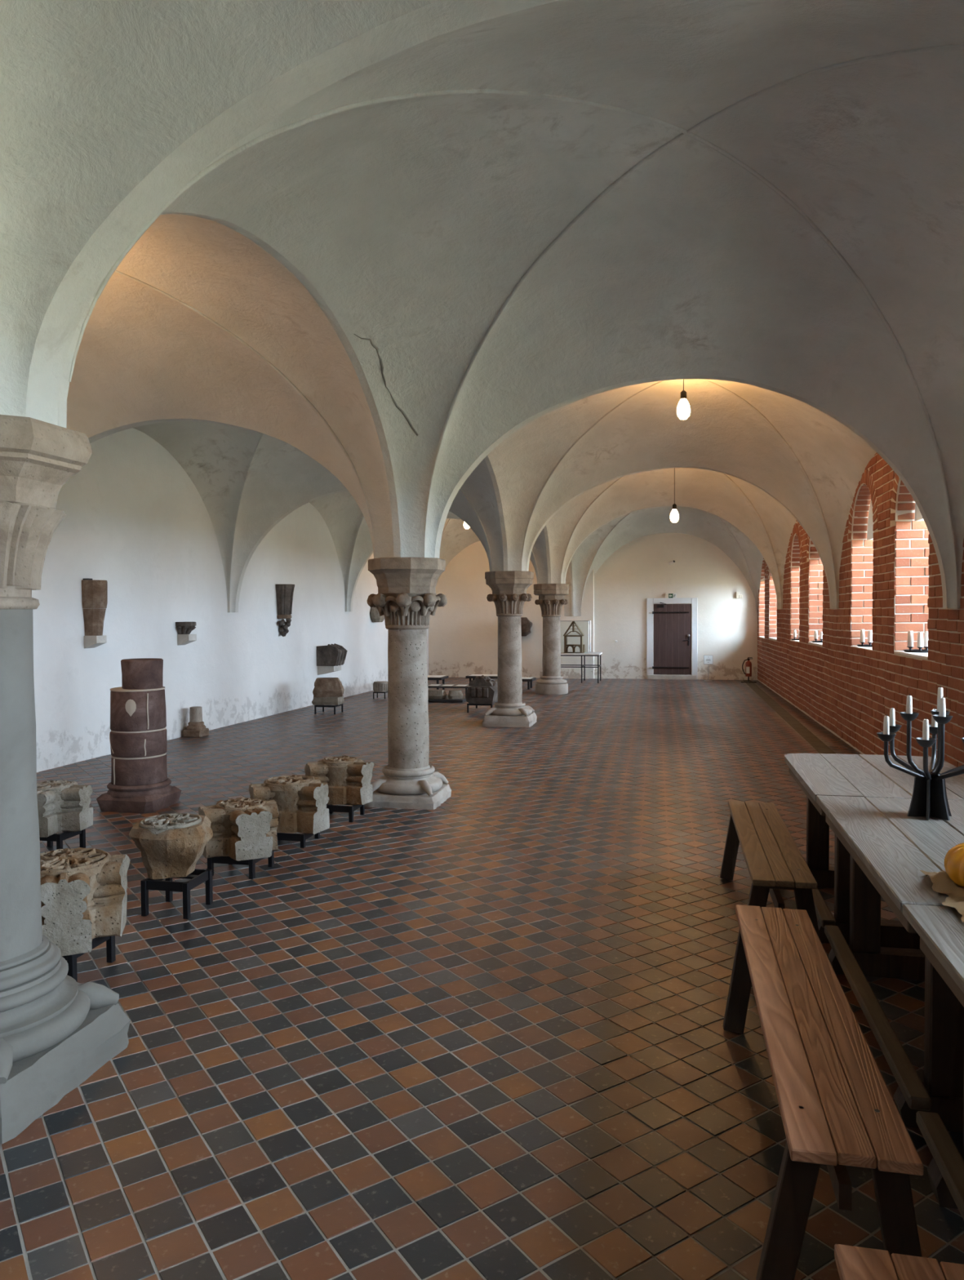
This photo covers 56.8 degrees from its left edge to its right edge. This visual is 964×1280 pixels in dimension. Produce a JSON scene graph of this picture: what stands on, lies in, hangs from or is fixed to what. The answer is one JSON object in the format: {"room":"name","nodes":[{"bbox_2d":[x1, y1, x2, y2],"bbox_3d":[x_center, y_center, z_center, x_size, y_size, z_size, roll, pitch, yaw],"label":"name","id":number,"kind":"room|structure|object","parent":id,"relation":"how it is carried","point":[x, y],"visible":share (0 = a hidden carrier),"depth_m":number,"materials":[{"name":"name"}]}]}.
{"room":"monastery refectory","nodes":[
{"label":"monastery refectory","id":0,"kind":"room"},
{"bbox_2d":[31,427,428,772],"bbox_3d":[-4.516,-0.951,10.698,0.526,4.950,24.692,0,2,14],"label":"wall","id":1,"kind":"structure","parent":0,"point":[135,521],"depth_m":11.63,"materials":[{"name":"white paint"}]},
{"bbox_2d":[84,635,106,648],"bbox_3d":[-4.353,0.025,10.019,0.185,0.150,0.170,0,2,14],"label":"console","id":2,"kind":"object","parent":1,"relation":"attached to","point":[90,642],"visible":0.93,"depth_m":9.95,"materials":[{"name":"stone"}]},
{"bbox_2d":[81,577,107,635],"bbox_3d":[-4.323,-0.370,10.013,0.234,0.639,0.245,0,2,14],"label":"fragment","id":3,"kind":"object","parent":2,"relation":"on","point":[94,593],"visible":1,"depth_m":9.93,"materials":[{"name":"brown stone"}]},
{"bbox_2d":[177,634,196,645],"bbox_3d":[-3.905,0.000,11.780,0.190,0.150,0.180,0,2,14],"label":"console","id":4,"kind":"object","parent":1,"relation":"attached to","point":[182,639],"visible":0.93,"depth_m":11.70,"materials":[{"name":"stone"}]},
{"bbox_2d":[175,622,195,634],"bbox_3d":[-3.886,-0.158,11.764,0.225,0.164,0.277,0,2,14],"label":"fragment","id":5,"kind":"object","parent":4,"relation":"on","point":[183,628],"visible":1,"depth_m":11.69,"materials":[{"name":"stone"}]},
{"bbox_2d":[275,583,294,636],"bbox_3d":[-3.167,-0.477,14.489,0.280,0.854,0.318,0,2,14],"label":"corbel","id":6,"kind":"object","parent":1,"relation":"attached to","point":[284,592],"visible":1,"depth_m":14.40,"materials":[{"name":"stone"}]},
{"bbox_2d":[317,665,341,675],"bbox_3d":[-2.753,0.542,16.052,0.330,0.170,0.340,0,2,14],"label":"console","id":7,"kind":"object","parent":1,"relation":"attached to","point":[321,669],"visible":0.86,"depth_m":15.90,"materials":[{"name":"stone"}]},
{"bbox_2d":[316,643,347,666],"bbox_3d":[-2.690,0.261,16.016,0.459,0.393,0.380,0,2,14],"label":"fragment","id":8,"kind":"object","parent":7,"relation":"on","point":[331,655],"visible":1,"depth_m":15.85,"materials":[{"name":"stone"}]},
{"bbox_2d":[369,606,384,622],"bbox_3d":[-2.168,-0.535,18.573,0.246,0.330,0.479,0,2,12],"label":"wall fragment","id":9,"kind":"object","parent":1,"relation":"attached to","point":[375,615],"visible":0.62,"depth_m":18.39,"materials":[{"name":"stone"}]},
{"bbox_2d":[0,0,963,621],"bbox_3d":[0.098,-1.747,9.758,10.600,3.752,24.750,0,2,12],"label":"ceiling","id":10,"kind":"structure","parent":0,"point":[409,273],"depth_m":5.68,"materials":[{"name":"paint"}]},
{"bbox_2d":[463,521,469,528],"bbox_3d":[-0.323,-2.689,19.089,0.144,0.620,0.144,0,2,12],"label":"pendant lamp","id":11,"kind":"object","parent":10,"relation":"hanging from","point":[466,526],"visible":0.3,"depth_m":19.05,"materials":[{"name":"beige glass"}]},
{"bbox_2d":[670,467,679,522],"bbox_3d":[3.171,-2.495,14.687,0.144,1.120,0.144,0,2,12],"label":"pendant lamp","id":12,"kind":"object","parent":10,"relation":"hanging from","point":[674,516],"visible":0.99,"depth_m":14.67,"materials":[{"name":"beige glass"}]},
{"bbox_2d":[672,503,676,509],"bbox_3d":[3.173,-2.199,14.697,0.066,0.092,0.064,0,2,12],"label":"socket","id":13,"kind":"object","parent":12,"relation":"attached to","point":[674,506],"depth_m":14.67,"materials":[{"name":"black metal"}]},
{"bbox_2d":[676,379,690,419],"bbox_3d":[2.175,-2.642,9.626,0.144,0.520,0.144,0,2,12],"label":"pendant lamp","id":14,"kind":"object","parent":10,"relation":"hanging from","point":[683,410],"visible":0.99,"depth_m":9.59,"materials":[{"name":"beige glass"}]},
{"bbox_2d":[680,390,686,399],"bbox_3d":[2.175,-2.646,9.625,0.066,0.092,0.064,0,2,12],"label":"socket","id":15,"kind":"object","parent":14,"relation":"attached to","point":[683,393],"depth_m":9.60,"materials":[{"name":"black metal"}]},
{"bbox_2d":[0,677,963,1279],"bbox_3d":[0.019,1.473,9.885,10.400,0.303,24.750,0,2,12],"label":"floor","id":16,"kind":"structure","parent":0,"point":[480,1034],"depth_m":3.51,"materials":[{"name":"tile"}]},
{"bbox_2d":[40,828,85,849],"bbox_3d":[-2.954,1.385,6.163,0.290,0.160,0.270,0,2,12],"label":"metal stand","id":17,"kind":"object","parent":16,"relation":"on","point":[58,837],"visible":0.27,"depth_m":6.08,"materials":[{"name":"black metal"}]},
{"bbox_2d":[36,780,93,837],"bbox_3d":[-2.956,1.145,6.138,0.462,0.323,0.455,0,2,2],"label":"fragment","id":18,"kind":"object","parent":17,"relation":"on","point":[63,806],"visible":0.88,"depth_m":6.06,"materials":[{"name":"stone"}]},
{"bbox_2d":[0,414,130,1143],"bbox_3d":[-1.754,0.415,3.131,0.713,2.285,0.711,0,2,12],"label":"stone column","id":19,"kind":"structure","parent":16,"relation":"on","point":[57,1030],"depth_m":3.05,"materials":[{"name":"grey stone"}]},
{"bbox_2d":[62,935,115,982],"bbox_3d":[-1.941,1.444,4.114,0.350,0.165,0.310,0,2,12],"label":"metal stand","id":20,"kind":"object","parent":16,"relation":"on","point":[71,960],"visible":0.18,"depth_m":4.11,"materials":[{"name":"black metal"}]},
{"bbox_2d":[40,847,129,956],"bbox_3d":[-1.931,1.182,4.116,0.604,0.366,0.546,1,2,25],"label":"fragment","id":21,"kind":"object","parent":20,"relation":"on","point":[84,895],"visible":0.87,"depth_m":4.00,"materials":[{"name":"stone"}]},
{"bbox_2d":[96,657,181,813],"bbox_3d":[-2.921,0.790,7.588,0.520,1.255,0.520,0,2,12],"label":"broken column","id":22,"kind":"structure","parent":16,"relation":"on","point":[140,783],"depth_m":7.40,"materials":[{"name":"red stone"}]},
{"bbox_2d":[140,868,213,919],"bbox_3d":[-1.690,1.400,4.949,0.280,0.195,0.270,0,2,12],"label":"metal stand","id":23,"kind":"object","parent":16,"relation":"on","point":[197,877],"visible":0.84,"depth_m":4.84,"materials":[{"name":"black metal"}]},
{"bbox_2d":[128,813,213,879],"bbox_3d":[-1.726,1.142,4.949,0.453,0.312,0.416,-1,2,-8],"label":"rosette stone","id":24,"kind":"object","parent":23,"relation":"on","point":[170,845],"visible":1,"depth_m":4.83,"materials":[{"name":"beige stone"}]},
{"bbox_2d":[183,706,208,737],"bbox_3d":[-3.800,1.085,11.852,0.253,0.395,0.249,0,2,12],"label":"column stump","id":25,"kind":"object","parent":16,"relation":"on","point":[196,728],"visible":1,"depth_m":11.77,"materials":[{"name":"brown stone"}]},
{"bbox_2d":[207,850,274,879],"bbox_3d":[-1.533,1.405,5.678,0.310,0.135,0.300,0,2,12],"label":"metal stand","id":26,"kind":"object","parent":16,"relation":"on","point":[220,860],"visible":0.41,"depth_m":5.55,"materials":[{"name":"black metal"}]},
{"bbox_2d":[198,797,279,861],"bbox_3d":[-1.527,1.183,5.656,0.497,0.315,0.495,-1,2,-31],"label":"fragment","id":27,"kind":"object","parent":26,"relation":"on","point":[244,828],"visible":1,"depth_m":5.50,"materials":[{"name":"stone"}]},
{"bbox_2d":[276,831,319,848],"bbox_3d":[-1.373,1.401,6.396,0.330,0.095,0.290,0,2,12],"label":"metal stand","id":28,"kind":"object","parent":16,"relation":"on","point":[301,837],"visible":0.4,"depth_m":6.25,"materials":[{"name":"black metal"}]},
{"bbox_2d":[248,774,329,834],"bbox_3d":[-1.376,1.172,6.407,0.569,0.364,0.487,0,2,10],"label":"fragment","id":29,"kind":"object","parent":28,"relation":"on","point":[301,801],"visible":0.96,"depth_m":6.26,"materials":[{"name":"stone"}]},
{"bbox_2d":[314,703,342,714],"bbox_3d":[-2.487,1.115,14.489,0.352,0.145,0.362,0,2,12],"label":"metal stand","id":30,"kind":"object","parent":16,"relation":"on","point":[315,706],"visible":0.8,"depth_m":14.34,"materials":[{"name":"black metal"}]},
{"bbox_2d":[311,695,344,705],"bbox_3d":[-2.490,0.976,14.485,0.475,0.125,0.386,0,2,12],"label":"stone slab","id":31,"kind":"object","parent":30,"relation":"on","point":[317,700],"visible":0.91,"depth_m":14.31,"materials":[{"name":"grey stone"}]},
{"bbox_2d":[312,677,344,697],"bbox_3d":[-2.490,0.765,14.519,0.498,0.290,0.432,-1,2,-5],"label":"block","id":32,"kind":"object","parent":31,"relation":"on","point":[323,686],"visible":1,"depth_m":14.34,"materials":[{"name":"brown stone"}]},
{"bbox_2d":[326,804,364,822],"bbox_3d":[-1.131,1.359,7.141,0.300,0.125,0.290,0,2,12],"label":"metal stand","id":33,"kind":"object","parent":16,"relation":"on","point":[332,808],"visible":0.46,"depth_m":7.00,"materials":[{"name":"black metal"}]},
{"bbox_2d":[304,755,373,804],"bbox_3d":[-1.141,1.120,7.165,0.543,0.353,0.458,0,2,12],"label":"fragment","id":34,"kind":"object","parent":33,"relation":"on","point":[348,779],"visible":0.92,"depth_m":7.03,"materials":[{"name":"stone"}]},
{"bbox_2d":[373,691,387,698],"bbox_3d":[-1.911,1.040,16.881,0.238,0.130,0.238,0,2,12],"label":"metal stand","id":35,"kind":"object","parent":16,"relation":"on","point":[374,691],"visible":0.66,"depth_m":16.78,"materials":[{"name":"black metal"}]},
{"bbox_2d":[373,680,387,692],"bbox_3d":[-1.911,0.882,16.876,0.296,0.185,0.293,0,2,12],"label":"drum","id":36,"kind":"object","parent":35,"relation":"on","point":[380,686],"visible":0.87,"depth_m":16.76,"materials":[{"name":"grey stone"}]},
{"bbox_2d":[364,556,451,809],"bbox_3d":[-0.644,0.356,7.731,0.687,2.085,0.687,0,2,12],"label":"stone column","id":37,"kind":"structure","parent":16,"relation":"on","point":[406,597],"depth_m":7.56,"materials":[{"name":"grey stone"}]},
{"bbox_2d":[427,675,448,690],"bbox_3d":[-1.078,0.896,17.837,0.700,0.344,0.600,0,2,12],"label":"table","id":38,"kind":"object","parent":16,"relation":"on","point":[437,677],"visible":0.38,"depth_m":17.59,"materials":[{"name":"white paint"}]},
{"bbox_2d":[427,684,471,702],"bbox_3d":[-0.697,0.978,16.482,0.980,0.266,0.900,0,2,12],"label":"display platform","id":39,"kind":"object","parent":16,"relation":"on","point":[446,699],"visible":0.58,"depth_m":16.33,"materials":[{"name":"black paint"}]},
{"bbox_2d":[427,689,446,698],"bbox_3d":[-0.839,0.986,16.215,0.364,0.155,0.262,0,2,12],"label":"stone","id":40,"kind":"object","parent":39,"relation":"on","point":[432,694],"visible":0.81,"depth_m":16.11,"materials":[{"name":"grey stone"}]},
{"bbox_2d":[448,689,463,699],"bbox_3d":[-0.478,0.988,16.166,0.264,0.150,0.226,-1,2,-17],"label":"stone","id":41,"kind":"object","parent":39,"relation":"on","point":[453,694],"visible":1,"depth_m":16.08,"materials":[{"name":"grey stone"}]},
{"bbox_2d":[465,674,497,681],"bbox_3d":[0.116,0.887,19.274,0.850,0.254,0.500,0,2,12],"label":"table","id":42,"kind":"object","parent":16,"relation":"on","point":[470,677],"visible":0.4,"depth_m":19.15,"materials":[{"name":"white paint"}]},
{"bbox_2d":[466,701,497,712],"bbox_3d":[0.032,1.090,14.714,0.415,0.150,0.695,0,2,12],"label":"metal stand","id":43,"kind":"object","parent":16,"relation":"on","point":[468,704],"visible":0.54,"depth_m":14.40,"materials":[{"name":"black metal"}]},
{"bbox_2d":[465,683,497,703],"bbox_3d":[0.025,0.878,14.654,0.480,0.275,0.655,0,2,12],"label":"block","id":44,"kind":"object","parent":43,"relation":"on","point":[475,694],"visible":0.95,"depth_m":14.36,"materials":[{"name":"stone"}]},
{"bbox_2d":[468,675,497,686],"bbox_3d":[0.025,0.666,14.655,0.400,0.182,0.420,0,2,12],"label":"fragment","id":45,"kind":"object","parent":44,"relation":"on","point":[482,680],"visible":0.99,"depth_m":14.47,"materials":[{"name":"stone"}]},
{"bbox_2d":[482,570,537,727],"bbox_3d":[0.400,0.119,12.926,0.707,2.205,0.710,0,2,12],"label":"stone column","id":46,"kind":"structure","parent":16,"relation":"on","point":[508,588],"depth_m":12.75,"materials":[{"name":"grey stone"}]},
{"bbox_2d":[522,677,535,689],"bbox_3d":[0.823,0.913,18.820,0.560,0.224,0.500,0,2,12],"label":"table","id":47,"kind":"object","parent":16,"relation":"on","point":[529,680],"visible":0.49,"depth_m":18.59,"materials":[{"name":"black paint"}]},
{"bbox_2d":[533,583,569,694],"bbox_3d":[1.376,-0.024,17.678,0.686,2.165,0.680,-2,2,-34],"label":"stone column","id":48,"kind":"structure","parent":16,"relation":"on","point":[551,600],"depth_m":17.51,"materials":[{"name":"beige stone"}]},
{"bbox_2d":[560,652,602,683],"bbox_3d":[2.175,0.628,20.501,1.120,0.665,0.780,0,2,12],"label":"display table","id":49,"kind":"object","parent":16,"relation":"on","point":[585,654],"visible":0.63,"depth_m":20.16,"materials":[{"name":"white paint"}]},
{"bbox_2d":[563,620,585,653],"bbox_3d":[2.112,-0.074,20.449,0.485,0.737,0.320,0,2,12],"label":"model","id":50,"kind":"object","parent":49,"relation":"on","point":[582,646],"visible":1,"depth_m":20.36},
{"bbox_2d":[560,620,591,653],"bbox_3d":[2.101,-0.074,20.482,0.748,0.737,0.508,0,2,12],"label":"glass case","id":51,"kind":"object","parent":49,"relation":"on","point":[589,621],"visible":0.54,"depth_m":20.45,"materials":[{"name":"glass"}]},
{"bbox_2d":[703,655,713,680],"bbox_3d":[5.215,0.646,20.552,0.178,0.590,0.178,-2,2,-33],"label":"stand","id":52,"kind":"object","parent":16,"relation":"on","point":[708,660],"visible":1,"depth_m":20.54,"materials":[{"name":"silver metal"}]},
{"bbox_2d":[741,657,756,683],"bbox_3d":[5.979,0.671,19.983,0.275,0.568,0.224,-1,2,-27],"label":"fire extinguisher","id":53,"kind":"object","parent":16,"relation":"on","point":[748,673],"visible":1,"depth_m":19.95,"materials":[{"name":"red metal"}]},
{"bbox_2d":[720,800,820,939],"bbox_3d":[1.507,1.262,4.752,0.388,0.454,1.670,0,2,12],"label":"bench","id":54,"kind":"object","parent":16,"relation":"on","point":[774,861],"visible":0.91,"depth_m":4.41,"materials":[{"name":"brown wood"}]},
{"bbox_2d":[722,904,923,1279],"bbox_3d":[0.993,1.330,2.782,0.388,0.454,1.680,0,2,12],"label":"bench","id":55,"kind":"object","parent":16,"relation":"on","point":[838,1110],"visible":1,"depth_m":2.23,"materials":[{"name":"brown wood"}]},
{"bbox_2d":[784,753,963,949],"bbox_3d":[2.166,1.099,4.824,0.890,0.760,1.292,0,2,12],"label":"trestle table","id":56,"kind":"object","parent":16,"relation":"on","point":[866,775],"visible":0.49,"depth_m":4.63,"materials":[{"name":"grey wood"}]},
{"bbox_2d":[816,795,963,1133],"bbox_3d":[1.869,1.147,3.403,0.888,0.760,1.587,0,2,12],"label":"trestle table","id":57,"kind":"object","parent":16,"relation":"on","point":[888,848],"visible":0.84,"depth_m":3.31,"materials":[{"name":"grey wood"}]},
{"bbox_2d":[876,710,963,820],"bbox_3d":[1.913,0.531,3.809,0.442,0.445,0.424,0,2,12],"label":"candelabrum","id":58,"kind":"object","parent":57,"relation":"on","point":[929,797],"visible":0.93,"depth_m":3.80,"materials":[{"name":"black paint"}]},
{"bbox_2d":[883,714,889,734],"bbox_3d":[1.728,0.365,3.810,0.025,0.095,0.025,0,2,12],"label":"candle","id":59,"kind":"object","parent":58,"relation":"on","point":[886,723],"visible":0.97,"depth_m":3.80,"materials":[{"name":"white wax"}]},
{"bbox_2d":[876,732,896,742],"bbox_3d":[1.728,0.416,3.811,0.078,0.034,0.077,0,2,12],"label":"cup","id":60,"kind":"object","parent":58,"relation":"on","point":[886,738],"depth_m":3.79,"materials":[{"name":"black paint"}]},
{"bbox_2d":[888,706,895,725],"bbox_3d":[1.825,0.344,3.966,0.025,0.095,0.025,0,2,12],"label":"candle","id":61,"kind":"object","parent":58,"relation":"on","point":[892,716],"visible":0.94,"depth_m":3.96,"materials":[{"name":"white wax"}]},
{"bbox_2d":[882,724,902,733],"bbox_3d":[1.825,0.395,3.968,0.078,0.034,0.077,0,2,12],"label":"cup","id":62,"kind":"object","parent":58,"relation":"on","point":[893,729],"depth_m":3.94,"materials":[{"name":"black paint"}]},
{"bbox_2d":[906,693,912,713],"bbox_3d":[1.835,0.279,3.829,0.025,0.095,0.025,0,2,12],"label":"candle","id":63,"kind":"object","parent":58,"relation":"on","point":[909,703],"visible":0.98,"depth_m":3.82,"materials":[{"name":"white wax"}]},
{"bbox_2d":[899,711,919,720],"bbox_3d":[1.835,0.330,3.830,0.078,0.034,0.077,0,2,12],"label":"cup","id":64,"kind":"object","parent":58,"relation":"on","point":[908,717],"depth_m":3.81,"materials":[{"name":"black paint"}]},
{"bbox_2d":[922,717,928,740],"bbox_3d":[1.815,0.367,3.647,0.025,0.100,0.025,0,2,12],"label":"candle","id":65,"kind":"object","parent":58,"relation":"on","point":[926,722],"visible":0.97,"depth_m":3.64,"materials":[{"name":"white wax"}]},
{"bbox_2d":[915,737,936,747],"bbox_3d":[1.815,0.421,3.648,0.078,0.034,0.077,0,2,12],"label":"cup","id":66,"kind":"object","parent":58,"relation":"on","point":[923,743],"depth_m":3.63,"materials":[{"name":"black paint"}]},
{"bbox_2d":[928,724,937,733],"bbox_3d":[2.010,0.399,3.962,0.078,0.034,0.077,0,2,12],"label":"cup","id":67,"kind":"object","parent":58,"relation":"on","point":[932,730],"depth_m":3.94,"materials":[{"name":"black paint"}]},
{"bbox_2d":[931,707,937,727],"bbox_3d":[2.010,0.348,3.961,0.025,0.095,0.025,0,2,12],"label":"candle","id":68,"kind":"object","parent":58,"relation":"on","point":[934,723],"visible":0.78,"depth_m":3.95,"materials":[{"name":"white wax"}]},
{"bbox_2d":[937,685,943,711],"bbox_3d":[1.978,0.259,3.849,0.025,0.122,0.025,0,2,12],"label":"candle","id":69,"kind":"object","parent":58,"relation":"on","point":[940,695],"visible":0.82,"depth_m":3.84,"materials":[{"name":"white wax"}]},
{"bbox_2d":[930,710,950,715],"bbox_3d":[1.978,0.323,3.851,0.078,0.034,0.077,0,2,12],"label":"cup","id":70,"kind":"object","parent":58,"relation":"on","point":[933,712],"depth_m":3.84,"materials":[{"name":"black paint"}]},
{"bbox_2d":[938,697,946,716],"bbox_3d":[1.921,0.282,3.720,0.025,0.095,0.025,0,2,12],"label":"candle","id":71,"kind":"object","parent":58,"relation":"on","point":[942,700],"visible":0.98,"depth_m":3.71,"materials":[{"name":"white wax"}]},
{"bbox_2d":[932,714,952,724],"bbox_3d":[1.921,0.333,3.721,0.078,0.034,0.077,0,2,12],"label":"cup","id":72,"kind":"object","parent":58,"relation":"on","point":[941,720],"depth_m":3.70,"materials":[{"name":"black paint"}]},
{"bbox_2d":[920,870,963,922],"bbox_3d":[1.661,0.758,2.630,0.585,0.067,0.598,0,2,12],"label":"sacking","id":73,"kind":"object","parent":57,"relation":"on","point":[943,883],"visible":0.76,"depth_m":2.77,"materials":[{"name":"beige fabric"}]},
{"bbox_2d":[944,842,963,887],"bbox_3d":[1.541,0.698,2.789,0.170,0.158,0.171,1,2,33],"label":"pumpkin","id":74,"kind":"object","parent":73,"relation":"on","point":[954,857],"visible":1,"depth_m":2.77,"materials":[{"name":"orange plant"}]},
{"bbox_2d":[834,1244,963,1279],"bbox_3d":[0.631,1.396,0.851,0.388,0.454,1.670,0,2,12],"label":"bench","id":75,"kind":"object","parent":16,"relation":"on","point":[853,1263],"visible":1,"depth_m":1.63,"materials":[{"name":"brown wood"}]},
{"bbox_2d":[902,904,963,1220],"bbox_3d":[1.541,1.201,1.833,0.888,0.760,1.587,0,2,12],"label":"trestle table","id":76,"kind":"object","parent":16,"relation":"on","point":[940,929],"visible":1,"depth_m":2.46,"materials":[{"name":"grey wood"}]},
{"bbox_2d":[428,533,757,679],"bbox_3d":[2.573,-1.354,21.612,10.600,4.950,0.570,0,2,12],"label":"wall","id":77,"kind":"structure","parent":0,"point":[463,633],"depth_m":21.27,"materials":[{"name":"white paint"}]},
{"bbox_2d":[520,617,532,636],"bbox_3d":[0.956,-0.321,21.663,0.551,0.460,0.224,0,2,12],"label":"wall fragment","id":78,"kind":"object","parent":77,"relation":"attached to","point":[526,624],"visible":0.47,"depth_m":21.55,"materials":[{"name":"stone"}]},
{"bbox_2d":[665,593,676,598],"bbox_3d":[4.448,-1.040,20.991,0.252,0.116,0.045,0,2,12],"label":"exit sign","id":79,"kind":"object","parent":77,"relation":"attached to","point":[667,595],"visible":1,"depth_m":20.98,"materials":[{"name":"white paint"}]},
{"bbox_2d":[646,597,697,679],"bbox_3d":[4.477,-0.020,21.016,1.175,1.940,0.148,0,2,12],"label":"door frame","id":80,"kind":"structure","parent":77,"relation":"in","point":[675,625],"depth_m":21.01,"materials":[{"name":"paint"}]},
{"bbox_2d":[736,591,742,598],"bbox_3d":[5.966,-1.038,20.668,0.140,0.150,0.052,0,2,12],"label":"wall sensor","id":81,"kind":"object","parent":77,"relation":"attached to","point":[738,596],"visible":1,"depth_m":20.65,"materials":[{"name":"beige plastic"}]},
{"bbox_2d":[757,452,963,767],"bbox_3d":[4.556,-0.948,8.945,0.961,4.950,24.918,0,2,11],"label":"wall","id":82,"kind":"structure","parent":0,"point":[891,584],"depth_m":9.74,"materials":[{"name":"brick"}]},
{"bbox_2d":[808,641,822,646],"bbox_3d":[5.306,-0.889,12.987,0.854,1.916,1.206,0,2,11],"label":"windowsill","id":83,"kind":"structure","parent":82,"relation":"in","point":[811,642],"depth_m":13.17,"materials":[{"name":"white paint"}]},
{"bbox_2d":[811,639,822,642],"bbox_3d":[5.114,0.009,13.428,0.290,0.050,0.290,0,2,12],"label":"tray","id":84,"kind":"object","parent":83,"relation":"on","point":[815,641],"visible":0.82,"depth_m":13.37,"materials":[{"name":"black metal"}]},
{"bbox_2d":[813,631,817,639],"bbox_3d":[5.042,-0.080,13.460,0.054,0.127,0.054,0,2,12],"label":"pillar candle","id":85,"kind":"object","parent":84,"relation":"on","point":[815,635],"visible":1,"depth_m":13.44,"materials":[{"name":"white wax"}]},
{"bbox_2d":[819,631,822,639],"bbox_3d":[5.097,-0.074,13.383,0.054,0.119,0.054,0,2,12],"label":"pillar candle","id":86,"kind":"object","parent":84,"relation":"on","point":[821,633],"visible":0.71,"depth_m":13.37,"materials":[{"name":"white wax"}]},
{"bbox_2d":[850,500,873,650],"bbox_3d":[4.724,-0.819,10.039,0.854,1.858,1.096,0,2,11],"label":"window","id":87,"kind":"structure","parent":82,"relation":"in","point":[870,522],"depth_m":10.43,"materials":[{"name":"white paint"}]},
{"bbox_2d":[857,642,871,646],"bbox_3d":[4.547,0.051,10.451,0.290,0.050,0.290,0,2,12],"label":"tray","id":88,"kind":"object","parent":87,"relation":"on","point":[862,644],"visible":0.64,"depth_m":10.40,"materials":[{"name":"black metal"}]},
{"bbox_2d":[860,629,865,642],"bbox_3d":[4.474,-0.054,10.483,0.054,0.157,0.054,0,2,12],"label":"pillar candle","id":89,"kind":"object","parent":88,"relation":"on","point":[862,631],"visible":1,"depth_m":10.46,"materials":[{"name":"white wax"}]},
{"bbox_2d":[867,630,872,642],"bbox_3d":[4.530,-0.046,10.405,0.054,0.147,0.054,0,2,12],"label":"pillar candle","id":90,"kind":"object","parent":88,"relation":"on","point":[870,632],"visible":0.98,"depth_m":10.38,"materials":[{"name":"white wax"}]},
{"bbox_2d":[893,502,928,658],"bbox_3d":[4.335,-0.781,8.068,0.854,1.858,1.096,0,2,11],"label":"window","id":91,"kind":"structure","parent":82,"relation":"in","point":[918,516],"depth_m":8.40,"materials":[{"name":"white paint"}]},
{"bbox_2d":[903,646,928,653],"bbox_3d":[4.154,0.089,8.459,0.290,0.050,0.290,0,2,12],"label":"tray","id":92,"kind":"object","parent":91,"relation":"on","point":[910,650],"visible":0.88,"depth_m":8.44,"materials":[{"name":"black metal"}]},
{"bbox_2d":[907,631,913,646],"bbox_3d":[4.081,-0.016,8.491,0.054,0.157,0.054,0,2,12],"label":"pillar candle","id":93,"kind":"object","parent":92,"relation":"on","point":[910,633],"visible":1,"depth_m":8.47,"materials":[{"name":"white wax"}]},
{"bbox_2d":[917,631,923,647],"bbox_3d":[4.137,-0.008,8.414,0.054,0.147,0.054,0,2,12],"label":"pillar candle","id":94,"kind":"object","parent":92,"relation":"on","point":[920,635],"visible":1,"depth_m":8.39,"materials":[{"name":"white wax"}]},
{"bbox_2d":[924,631,928,646],"bbox_3d":[4.226,-0.014,8.471,0.054,0.153,0.054,0,2,12],"label":"pillar candle","id":95,"kind":"object","parent":92,"relation":"on","point":[926,633],"visible":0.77,"depth_m":8.45,"materials":[{"name":"white wax"}]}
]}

